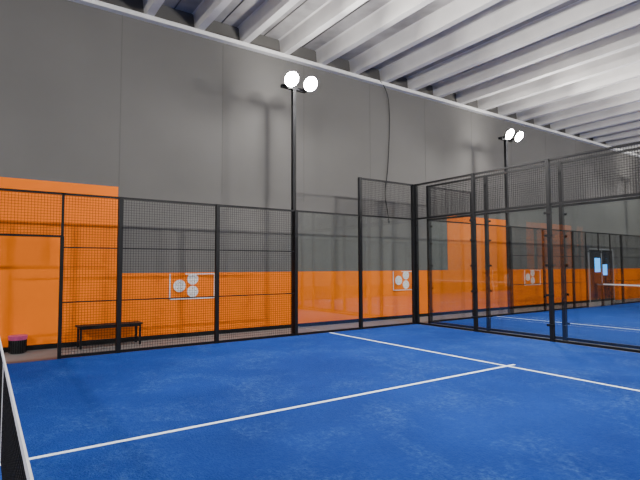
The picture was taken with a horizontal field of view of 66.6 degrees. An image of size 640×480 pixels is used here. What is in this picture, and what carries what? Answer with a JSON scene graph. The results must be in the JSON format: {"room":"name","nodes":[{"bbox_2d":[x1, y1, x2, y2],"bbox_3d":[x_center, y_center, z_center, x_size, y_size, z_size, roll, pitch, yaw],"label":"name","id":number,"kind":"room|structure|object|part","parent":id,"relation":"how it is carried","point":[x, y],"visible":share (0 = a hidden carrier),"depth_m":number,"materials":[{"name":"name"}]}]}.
{"room":"sports hall","nodes":[
{"label":"sports hall","id":0,"kind":"room"},
{"bbox_2d":[0,0,639,346],"bbox_3d":[8.314,-1.324,19.879,61.830,8.080,0.312,2,-4,-35],"label":"wall","id":1,"kind":"structure","parent":0,"point":[94,101],"depth_m":12.38,"materials":[{"name":"grey paint"}]},
{"bbox_2d":[169,273,214,299],"bbox_3d":[-3.057,1.107,11.689,1.120,0.615,0.017,2,-4,-35],"label":"wall sign","id":2,"kind":"object","parent":1,"relation":"attached to","point":[176,285],"visible":0.82,"depth_m":11.64,"materials":[{"name":"white plastic"}]},
{"bbox_2d":[2,300,589,352],"bbox_3d":[-2.380,2.276,12.092,35.600,0.100,0.018,2,-4,-35],"label":"baseboard","id":3,"kind":"structure","parent":1,"relation":"attached to","point":[52,345],"depth_m":12.65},
{"bbox_2d":[69,0,639,157],"bbox_3d":[7.267,-4.760,19.078,59.000,0.100,0.160,2,-4,-35],"label":"trim","id":4,"kind":"structure","parent":1,"relation":"attached to","point":[93,3],"depth_m":13.63,"materials":[{"name":"white metal"}]},
{"bbox_2d":[380,81,389,220],"bbox_3d":[2.047,-2.765,15.357,0.092,4.463,0.536,-3,-4,43],"label":"hanging cable","id":5,"kind":"object","parent":1,"relation":"hanging from","point":[380,81],"visible":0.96,"depth_m":15.48,"materials":[{"name":"black rubber"}]},
{"bbox_2d":[393,271,411,290],"bbox_3d":[2.772,1.310,15.702,1.120,0.615,0.017,2,-4,-35],"label":"wall sign","id":6,"kind":"object","parent":1,"relation":"attached to","point":[398,279],"visible":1,"depth_m":15.65,"materials":[{"name":"white plastic"}]},
{"bbox_2d":[524,270,540,284],"bbox_3d":[8.618,1.514,19.727,1.120,0.615,0.017,2,-4,-35],"label":"wall sign","id":7,"kind":"object","parent":1,"relation":"attached to","point":[524,270],"visible":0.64,"depth_m":19.66,"materials":[{"name":"white plastic"}]},
{"bbox_2d":[587,248,614,301],"bbox_3d":[13.249,1.637,22.899,2.350,2.470,0.050,2,-4,-35],"label":"door","id":8,"kind":"structure","parent":1,"relation":"in","point":[598,263],"depth_m":22.72,"materials":[{"name":"brown wood"}]},
{"bbox_2d":[4,298,639,363],"bbox_3d":[14.393,2.243,8.372,59.000,0.330,25.800,2,-4,-35],"label":"floor","id":9,"kind":"structure","parent":0,"point":[42,354],"depth_m":11.74,"materials":[{"name":"grey concrete"}]},
{"bbox_2d":[8,334,27,353],"bbox_3d":[-5.856,2.021,9.428,0.330,0.338,0.330,2,-4,-35],"label":"waste bin","id":10,"kind":"object","parent":9,"relation":"on","point":[17,344],"visible":1,"depth_m":9.32,"materials":[{"name":"black plastic"}]},
{"bbox_2d":[75,321,141,349],"bbox_3d":[-4.452,2.004,10.300,1.280,0.460,0.380,2,-4,-35],"label":"bench","id":11,"kind":"object","parent":9,"relation":"on","point":[111,325],"visible":0.78,"depth_m":10.18,"materials":[{"name":"black metal"}]},
{"bbox_3d":[-4.453,1.789,10.313,1.280,0.030,0.379,2,-4,-35],"label":"seat","id":12,"kind":"part","parent":11,"relation":"part of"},
{"bbox_2d":[0,177,415,358],"bbox_3d":[-5.523,0.115,8.299,20.005,4.020,0.080,2,-4,-35],"label":"fence","id":13,"kind":"object","parent":9,"relation":"on","point":[121,202],"visible":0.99,"depth_m":10.35,"materials":[{"name":"black metal"}]},
{"bbox_2d":[281,71,317,335],"bbox_3d":[-0.536,-0.847,11.689,0.940,6.283,0.547,2,-4,-35],"label":"floodlight pole","id":14,"kind":"object","parent":9,"relation":"on","point":[291,78],"visible":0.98,"depth_m":11.84,"materials":[{"name":"black metal"}]},
{"bbox_2d":[0,324,639,479],"bbox_3d":[-2.654,1.876,4.043,20.000,0.023,10.000,2,-4,-35],"label":"turf","id":15,"kind":"object","parent":9,"relation":"on","point":[414,401],"visible":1,"depth_m":5.56,"materials":[{"name":"blue carpet"}]},
{"bbox_2d":[0,339,33,479],"bbox_3d":[-2.656,1.391,4.070,0.300,0.946,9.960,2,-4,-35],"label":"net","id":16,"kind":"object","parent":15,"relation":"on","point":[14,460],"visible":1,"depth_m":2.96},
{"bbox_2d":[498,129,523,312],"bbox_3d":[6.545,-0.600,16.564,0.940,6.283,0.547,2,-4,-35],"label":"floodlight pole","id":17,"kind":"object","parent":9,"relation":"on","point":[518,136],"visible":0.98,"depth_m":16.67,"materials":[{"name":"black metal"}]},
{"bbox_2d":[415,141,639,352],"bbox_3d":[5.602,0.169,9.841,0.100,4.020,10.180,2,-4,-35],"label":"frame","id":18,"kind":"object","parent":9,"relation":"on","point":[548,204],"visible":0.94,"depth_m":11.09,"materials":[{"name":"black metal"}]},
{"bbox_2d":[417,144,639,217],"bbox_3d":[5.606,-1.314,9.927,0.005,0.955,10.005,2,-4,-35],"label":"wire mesh fence","id":19,"kind":"object","parent":18,"relation":"attached to","point":[573,196],"visible":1,"depth_m":11.04,"materials":[{"name":"black metal"}]},
{"bbox_2d":[426,147,639,348],"bbox_3d":[6.039,0.184,10.141,0.100,4.020,10.180,2,-4,-35],"label":"frame","id":20,"kind":"object","parent":9,"relation":"on","point":[564,294],"visible":0.98,"depth_m":11.73,"materials":[{"name":"black metal"}]},
{"bbox_2d":[429,150,639,218],"bbox_3d":[6.026,-1.299,10.216,0.005,0.955,10.005,2,-4,-35],"label":"wire mesh fence","id":21,"kind":"object","parent":20,"relation":"attached to","point":[635,150],"visible":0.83,"depth_m":11.41,"materials":[{"name":"black metal"}]},
{"bbox_2d":[430,187,639,321],"bbox_3d":[11.437,0.706,19.976,20.005,4.020,0.080,2,-4,-35],"label":"fence","id":22,"kind":"object","parent":9,"relation":"on","point":[620,258],"visible":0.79,"depth_m":17.87,"materials":[{"name":"black metal"}]},
{"bbox_2d":[433,302,639,348],"bbox_3d":[14.306,2.467,15.720,20.000,0.023,10.000,2,-4,-35],"label":"turf","id":23,"kind":"object","parent":9,"relation":"on","point":[609,323],"visible":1,"depth_m":14.05,"materials":[{"name":"blue carpet"}]},
{"bbox_2d":[601,283,639,307],"bbox_3d":[14.305,1.983,15.747,0.300,0.946,9.960,2,-4,-35],"label":"net","id":24,"kind":"object","parent":23,"relation":"on","point":[603,296],"visible":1,"depth_m":19.27,"materials":[{"name":"black fabric"}]},
{"bbox_2d":[143,0,639,153],"bbox_3d":[14.438,-5.698,8.851,59.160,0.620,25.800,2,-4,-35],"label":"ceiling","id":25,"kind":"structure","parent":0,"point":[573,66],"depth_m":13.26,"materials":[{"name":"metal"}]}
]}

